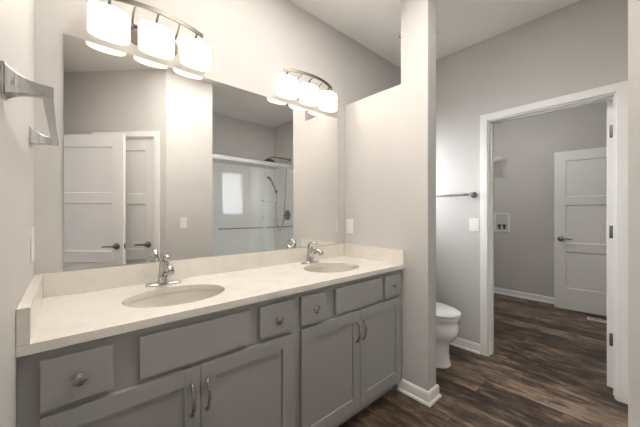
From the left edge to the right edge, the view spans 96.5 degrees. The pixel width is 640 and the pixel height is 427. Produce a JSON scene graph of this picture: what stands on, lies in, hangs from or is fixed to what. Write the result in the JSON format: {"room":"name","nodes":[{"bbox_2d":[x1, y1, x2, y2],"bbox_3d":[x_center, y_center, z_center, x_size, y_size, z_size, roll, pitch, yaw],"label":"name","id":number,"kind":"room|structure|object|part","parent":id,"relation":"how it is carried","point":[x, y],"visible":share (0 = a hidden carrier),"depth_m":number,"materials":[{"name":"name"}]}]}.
{"room":"bathroom","nodes":[
{"label":"bathroom","id":0,"kind":"room"},
{"bbox_2d":[0,0,33,426],"bbox_3d":[-0.314,-0.140,0.116,0.115,2.763,2.760,0,0,-42],"label":"wall","id":1,"kind":"structure","parent":0,"point":[16,16],"depth_m":0.74,"materials":[{"name":"paint"}]},
{"bbox_2d":[0,60,58,147],"bbox_3d":[-0.829,-0.277,0.842,0.079,0.068,0.638,0,0,-42],"label":"towel bar","id":2,"kind":"object","parent":1,"relation":"attached to","point":[12,84],"visible":1,"depth_m":0.62,"materials":[{"name":"silver metal"}]},
{"bbox_3d":[-0.633,-0.277,0.621,0.079,0.068,0.048,0,0,-42],"label":"mounting post","id":3,"kind":"part","parent":2,"relation":"part of","materials":[{"name":"silver metal"}]},
{"bbox_3d":[-1.025,-0.277,1.062,0.079,0.068,0.048,0,0,-42],"label":"mounting post","id":4,"kind":"part","parent":2,"relation":"part of","materials":[{"name":"silver metal"}]},
{"bbox_2d":[30,227,33,261],"bbox_3d":[-1.098,0.117,1.091,0.007,0.130,0.080,0,0,-42],"label":"light switch","id":5,"kind":"object","parent":1,"relation":"attached to","point":[31,228],"visible":1,"depth_m":1.06,"materials":[{"name":"white plastic"}]},
{"bbox_2d":[34,0,400,274],"bbox_3d":[-0.204,-0.140,2.135,2.961,2.763,0.115,0,0,-42],"label":"wall","id":6,"kind":"structure","parent":0,"point":[251,42],"depth_m":1.74,"materials":[{"name":"paint"}]},
{"bbox_2d":[87,0,210,71],"bbox_3d":[-0.816,-0.891,1.426,0.538,0.182,0.135,0,0,-42],"label":"vanity light","id":7,"kind":"object","parent":6,"relation":"attached to","point":[106,22],"visible":1,"depth_m":1.37,"materials":[{"name":"white glass"}]},
{"bbox_3d":[-0.957,-0.862,1.299,0.158,0.123,0.094,0,0,-42],"label":"lamp shade","id":8,"kind":"part","parent":7,"relation":"part of","materials":[{"name":"white glass"}]},
{"bbox_3d":[-0.891,-0.949,1.374,0.035,0.051,0.126,0,0,-25],"label":"arm","id":9,"kind":"part","parent":7,"relation":"part of","materials":[{"name":"silver metal"}]},
{"bbox_3d":[-0.815,-0.862,1.425,0.158,0.123,0.094,0,0,-42],"label":"lamp shade","id":10,"kind":"part","parent":7,"relation":"part of","materials":[{"name":"white glass"}]},
{"bbox_3d":[-0.755,-0.949,1.494,0.126,0.051,0.035,0,0,32],"label":"arm","id":11,"kind":"part","parent":7,"relation":"part of","materials":[{"name":"silver metal"}]},
{"bbox_3d":[-0.673,-0.862,1.551,0.158,0.123,0.094,0,0,-42],"label":"lamp shade","id":12,"kind":"part","parent":7,"relation":"part of","materials":[{"name":"white glass"}]},
{"bbox_2d":[43,244,343,297],"bbox_3d":[-0.480,0.302,1.799,1.815,0.099,0.020,0,0,-42],"label":"backsplash","id":13,"kind":"structure","parent":6,"relation":"attached to","point":[86,280],"depth_m":1.49,"materials":[{"name":"beige stone"}]},
{"bbox_2d":[63,33,337,270],"bbox_3d":[-0.486,-0.267,1.804,1.691,1.036,0.005,0,0,-42],"label":"wall mirror","id":14,"kind":"object","parent":6,"relation":"attached to","point":[159,159],"visible":1,"depth_m":1.55,"materials":[{"name":"white mirror"}]},
{"bbox_2d":[277,67,336,112],"bbox_3d":[-0.082,-0.891,2.078,0.538,0.182,0.135,0,0,-42],"label":"vanity light","id":15,"kind":"object","parent":6,"relation":"attached to","point":[288,88],"visible":1,"depth_m":2.02,"materials":[{"name":"white glass"}]},
{"bbox_3d":[-0.223,-0.862,1.951,0.158,0.123,0.094,0,0,-42],"label":"lamp shade","id":16,"kind":"part","parent":15,"relation":"part of","materials":[{"name":"white glass"}]},
{"bbox_3d":[-0.081,-0.862,2.077,0.158,0.123,0.094,0,0,-42],"label":"lamp shade","id":17,"kind":"part","parent":15,"relation":"part of","materials":[{"name":"white glass"}]},
{"bbox_3d":[0.061,-0.862,2.203,0.158,0.123,0.094,0,0,-42],"label":"lamp shade","id":18,"kind":"part","parent":15,"relation":"part of","materials":[{"name":"white glass"}]},
{"bbox_2d":[345,0,435,390],"bbox_3d":[0.498,-0.140,2.181,0.113,2.763,0.749,0,0,-42],"label":"wall partition","id":19,"kind":"structure","parent":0,"point":[390,134],"depth_m":1.97,"materials":[{"name":"paint"}]},
{"bbox_2d":[346,219,352,232],"bbox_3d":[0.246,0.104,2.374,0.008,0.117,0.072,0,0,-42],"label":"wall outlet","id":20,"kind":"object","parent":19,"relation":"attached to","point":[349,222],"visible":1,"depth_m":2.37,"materials":[{"name":"white plastic"}]},
{"bbox_2d":[398,379,441,406],"bbox_3d":[0.507,1.200,2.171,0.165,0.083,0.775,0,0,-42],"label":"baseboard","id":21,"kind":"structure","parent":19,"relation":"attached to","point":[428,398],"depth_m":1.91,"materials":[{"name":"white paint"}]},
{"bbox_2d":[288,0,580,67],"bbox_3d":[1.472,-1.571,2.051,5.356,0.100,3.285,0,0,-42],"label":"ceiling","id":22,"kind":"structure","parent":0,"point":[461,24],"depth_m":2.23,"materials":[{"name":"paint"}]},
{"bbox_2d":[393,30,439,41],"bbox_3d":[0.818,-1.512,2.423,0.280,0.017,0.280,0,0,-42],"label":"exhaust fan","id":23,"kind":"object","parent":22,"relation":"attached to","point":[397,36],"visible":0.23,"depth_m":2.42,"materials":[{"name":"white plastic"}]},
{"bbox_2d":[339,293,627,426],"bbox_3d":[0.909,1.282,1.552,6.860,0.080,3.285,0,0,-42],"label":"floor","id":24,"kind":"structure","parent":0,"point":[547,366],"depth_m":2.09,"materials":[{"name":"brown wood"}]},
{"bbox_2d":[17,293,295,426],"bbox_3d":[-0.633,0.811,1.268,0.935,0.862,0.609,0,0,-42],"label":"vanity cabinet","id":25,"kind":"object","parent":24,"relation":"on","point":[236,366],"visible":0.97,"depth_m":1.02,"materials":[{"name":"grey paint"}]},
{"bbox_3d":[-0.715,0.480,0.847,0.166,0.140,0.019,0,0,-42],"label":"drawer","id":26,"kind":"part","parent":25,"relation":"part of","materials":[{"name":"grey paint"}]},
{"bbox_3d":[-0.700,0.480,0.829,0.037,0.037,0.030,0,0,-42],"label":"knob","id":27,"kind":"part","parent":25,"relation":"part of","materials":[{"name":"silver metal"}]},
{"bbox_3d":[-0.616,0.849,0.935,0.432,0.557,0.019,0,0,-42],"label":"cabinet door","id":28,"kind":"part","parent":25,"relation":"part of","materials":[{"name":"grey paint"}]},
{"bbox_3d":[-0.462,0.685,1.037,0.012,0.125,0.036,0,0,-42],"label":"handle","id":29,"kind":"part","parent":25,"relation":"part of","materials":[{"name":"silver metal"}]},
{"bbox_3d":[-0.450,0.480,1.082,0.403,0.140,0.019,0,0,-42],"label":"drawer","id":30,"kind":"part","parent":25,"relation":"part of","materials":[{"name":"grey paint"}]},
{"bbox_3d":[-0.420,0.685,1.075,0.012,0.125,0.036,0,0,-42],"label":"handle","id":31,"kind":"part","parent":25,"relation":"part of","materials":[{"name":"silver metal"}]},
{"bbox_2d":[16,243,404,357],"bbox_3d":[-0.296,0.317,1.587,1.863,0.127,0.581,0,0,-42],"label":"countertop","id":32,"kind":"structure","parent":25,"relation":"on","point":[56,310],"depth_m":1.29,"materials":[{"name":"beige stone"}]},
{"bbox_2d":[145,253,181,286],"bbox_3d":[-0.738,0.273,1.377,0.164,0.157,0.164,0,0,-42],"label":"faucet","id":33,"kind":"object","parent":32,"relation":"on","point":[165,269],"visible":1,"depth_m":1.39,"materials":[{"name":"silver metal"}]},
{"bbox_3d":[-0.775,0.347,1.418,0.164,0.010,0.054,0,0,-42],"label":"plate","id":34,"kind":"part","parent":33,"relation":"part of","materials":[{"name":"silver metal"}]},
{"bbox_3d":[-0.756,0.232,1.398,0.029,0.074,0.104,0,0,-42],"label":"lever","id":35,"kind":"part","parent":33,"relation":"part of","materials":[{"name":"silver metal"}]},
{"bbox_3d":[-0.736,0.281,1.375,0.038,0.079,0.140,0,0,-42],"label":"spout","id":36,"kind":"part","parent":33,"relation":"part of","materials":[{"name":"silver metal"}]},
{"bbox_2d":[126,290,221,307],"bbox_3d":[-0.622,0.458,1.246,0.440,0.154,0.352,0,0,-42],"label":"sink basin","id":37,"kind":"object","parent":32,"relation":"in","point":[180,297],"visible":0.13,"depth_m":1.38,"materials":[{"name":"beige ceramic"}]},
{"bbox_2d":[301,241,323,263],"bbox_3d":[-0.033,0.273,1.996,0.164,0.157,0.164,0,0,-42],"label":"faucet","id":38,"kind":"object","parent":32,"relation":"on","point":[311,251],"visible":1,"depth_m":2.01,"materials":[{"name":"silver metal"}]},
{"bbox_3d":[-0.070,0.347,2.037,0.164,0.010,0.054,0,0,-42],"label":"plate","id":39,"kind":"part","parent":38,"relation":"part of","materials":[{"name":"silver metal"}]},
{"bbox_3d":[-0.051,0.232,2.017,0.029,0.074,0.104,0,0,-42],"label":"lever","id":40,"kind":"part","parent":38,"relation":"part of","materials":[{"name":"silver metal"}]},
{"bbox_3d":[-0.031,0.281,1.993,0.038,0.079,0.140,0,0,-42],"label":"spout","id":41,"kind":"part","parent":38,"relation":"part of","materials":[{"name":"silver metal"}]},
{"bbox_2d":[306,266,355,272],"bbox_3d":[0.079,0.458,1.877,0.440,0.154,0.352,0,0,-42],"label":"sink basin","id":42,"kind":"object","parent":32,"relation":"in","point":[331,269],"visible":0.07,"depth_m":2.04,"materials":[{"name":"beige ceramic"}]},
{"bbox_3d":[-0.293,0.849,1.221,0.424,0.557,0.019,0,0,-42],"label":"cabinet door","id":43,"kind":"part","parent":25,"relation":"part of","materials":[{"name":"grey paint"}]},
{"bbox_3d":[-0.200,0.480,1.304,0.174,0.140,0.019,0,0,-42],"label":"drawer","id":44,"kind":"part","parent":25,"relation":"part of","materials":[{"name":"grey paint"}]},
{"bbox_3d":[-0.184,0.480,1.286,0.037,0.037,0.030,0,0,-42],"label":"knob","id":45,"kind":"part","parent":25,"relation":"part of","materials":[{"name":"silver metal"}]},
{"bbox_2d":[296,269,401,426],"bbox_3d":[0.063,0.811,1.886,0.928,0.862,0.609,0,0,-42],"label":"vanity cabinet","id":46,"kind":"object","parent":24,"relation":"on","point":[349,333],"visible":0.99,"depth_m":1.61,"materials":[{"name":"grey paint"}]},
{"bbox_3d":[-0.033,0.480,1.452,0.166,0.140,0.019,0,0,-42],"label":"drawer","id":47,"kind":"part","parent":46,"relation":"part of","materials":[{"name":"grey paint"}]},
{"bbox_3d":[-0.017,0.480,1.435,0.037,0.037,0.030,0,0,-42],"label":"knob","id":48,"kind":"part","parent":46,"relation":"part of","materials":[{"name":"silver metal"}]},
{"bbox_3d":[0.067,0.849,1.541,0.432,0.557,0.019,0,0,-42],"label":"cabinet door","id":49,"kind":"part","parent":46,"relation":"part of","materials":[{"name":"grey paint"}]},
{"bbox_3d":[0.232,0.480,1.688,0.403,0.140,0.019,0,0,-42],"label":"drawer","id":50,"kind":"part","parent":46,"relation":"part of","materials":[{"name":"grey paint"}]},
{"bbox_3d":[0.221,0.685,1.643,0.012,0.125,0.036,0,0,-42],"label":"handle","id":51,"kind":"part","parent":46,"relation":"part of","materials":[{"name":"silver metal"}]},
{"bbox_3d":[0.263,0.685,1.680,0.012,0.125,0.036,0,0,-42],"label":"handle","id":52,"kind":"part","parent":46,"relation":"part of","materials":[{"name":"silver metal"}]},
{"bbox_3d":[0.389,0.849,1.827,0.424,0.557,0.019,0,0,-42],"label":"cabinet door","id":53,"kind":"part","parent":46,"relation":"part of","materials":[{"name":"grey paint"}]},
{"bbox_3d":[0.483,0.480,1.910,0.174,0.140,0.019,0,0,-42],"label":"drawer","id":54,"kind":"part","parent":46,"relation":"part of","materials":[{"name":"grey paint"}]},
{"bbox_2d":[436,302,460,367],"bbox_3d":[0.862,0.856,2.517,0.444,0.772,0.716,0,0,-42],"label":"toilet","id":55,"kind":"object","parent":24,"relation":"on","point":[448,317],"visible":0.18,"depth_m":2.26,"materials":[{"name":"ceramic"}]},
{"bbox_3d":[0.870,1.042,2.507,0.372,0.400,0.674,0,0,-42],"label":"bowl","id":56,"kind":"part","parent":55,"relation":"part of","materials":[{"name":"ceramic"}]},
{"bbox_3d":[0.928,0.832,2.442,0.376,0.020,0.510,0,0,-42],"label":"seat","id":57,"kind":"part","parent":55,"relation":"part of","materials":[{"name":"white plastic"}]},
{"bbox_3d":[0.927,0.801,2.443,0.378,0.030,0.517,0,0,-42],"label":"lid","id":58,"kind":"part","parent":55,"relation":"part of","materials":[{"name":"white plastic"}]},
{"bbox_2d":[587,317,606,322],"bbox_3d":[3.256,1.239,3.291,0.100,0.006,0.260,0,0,-42],"label":"floor vent","id":59,"kind":"object","parent":24,"relation":"in","point":[588,318],"visible":0.7,"depth_m":3.33,"materials":[{"name":"white plastic"}]},
{"bbox_2d":[436,0,627,343],"bbox_3d":[1.759,-0.140,2.240,0.115,2.763,3.185,0,0,-42],"label":"wall","id":60,"kind":"structure","parent":0,"point":[582,45],"depth_m":2.51,"materials":[{"name":"paint"}]},
{"bbox_2d":[436,192,476,197],"bbox_3d":[1.155,-0.168,2.776,0.076,0.056,0.666,0,0,-42],"label":"towel bar","id":61,"kind":"object","parent":60,"relation":"attached to","point":[473,194],"visible":0.5,"depth_m":2.59,"materials":[{"name":"silver metal"}]},
{"bbox_3d":[1.358,-0.168,2.548,0.076,0.056,0.056,0,0,-42],"label":"mounting post","id":62,"kind":"part","parent":61,"relation":"part of","materials":[{"name":"silver metal"}]},
{"bbox_2d":[450,337,479,353],"bbox_3d":[0.867,1.200,2.524,0.842,0.083,0.726,0,0,-42],"label":"baseboard","id":63,"kind":"structure","parent":60,"relation":"attached to","point":[465,344],"depth_m":2.60,"materials":[{"name":"white paint"}]},
{"bbox_2d":[469,218,478,231],"bbox_3d":[1.385,0.104,2.570,0.007,0.120,0.080,0,0,-42],"label":"light switch","id":64,"kind":"object","parent":60,"relation":"attached to","point":[473,222],"visible":1,"depth_m":2.57,"materials":[{"name":"white plastic"}]},
{"bbox_2d":[480,80,627,403],"bbox_3d":[1.764,0.188,2.235,0.149,2.108,0.894,0,0,-42],"label":"door frame","id":65,"kind":"structure","parent":60,"relation":"attached to","point":[620,98],"depth_m":1.98,"materials":[{"name":"white paint"}]},
{"bbox_2d":[607,100,612,387],"bbox_3d":[2.335,0.215,2.241,0.742,2.030,0.160,0,0,-38],"label":"door","id":66,"kind":"structure","parent":60,"relation":"in","point":[609,103],"depth_m":2.02,"materials":[{"name":"white paint"}]},
{"bbox_2d":[494,100,609,297],"bbox_3d":[3.136,-0.140,4.120,0.120,2.763,2.400,0,0,-42],"label":"wall","id":67,"kind":"structure","parent":0,"point":[523,255],"depth_m":4.11,"materials":[{"name":"paint"}]},
{"bbox_2d":[494,157,506,180],"bbox_3d":[2.538,-0.664,4.471,0.309,0.332,0.601,0,0,-42],"label":"wire shelf","id":68,"kind":"object","parent":67,"relation":"attached to","point":[495,158],"visible":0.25,"depth_m":4.28,"materials":[{"name":"white plastic"}]},
{"bbox_2d":[494,213,509,231],"bbox_3d":[2.794,0.137,4.391,0.032,0.280,0.210,0,0,-42],"label":"washer outlet box","id":69,"kind":"object","parent":67,"relation":"attached to","point":[501,220],"visible":1,"depth_m":4.39,"materials":[{"name":"white plastic"}]},
{"bbox_3d":[2.804,0.137,4.400,0.003,0.236,0.166,0,0,-42],"label":"panel","id":70,"kind":"part","parent":69,"relation":"part of","materials":[{"name":"paint"}]},
{"bbox_2d":[494,287,553,303],"bbox_3d":[3.108,1.200,4.041,0.026,0.083,2.080,0,0,-42],"label":"baseboard","id":71,"kind":"structure","parent":67,"relation":"attached to","point":[529,296],"depth_m":4.17,"materials":[{"name":"white paint"}]},
{"bbox_2d":[628,0,639,426],"bbox_3d":[0.596,-0.140,-0.100,0.115,2.763,1.262,0,0,3],"label":"wall","id":72,"kind":"structure","parent":0,"point":[633,5],"depth_m":0.52,"materials":[{"name":"paint"}]},
{"bbox_3d":[3.040,-0.139,2.510,2.160,2.763,0.120,0,0,-42],"label":"wall","id":73,"kind":"structure","parent":0,"visible":0},
{"bbox_2d":[553,147,606,315],"bbox_3d":[3.385,0.215,3.489,0.832,2.030,0.160,0,0,44],"label":"door","id":74,"kind":"structure","parent":73,"relation":"in","point":[580,176],"depth_m":3.58,"materials":[{"name":"white paint"}]},
{"bbox_3d":[3.136,0.325,3.658,0.149,0.066,0.063,0,0,44],"label":"handle","id":75,"kind":"part","parent":74,"relation":"part of","materials":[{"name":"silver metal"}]}
]}

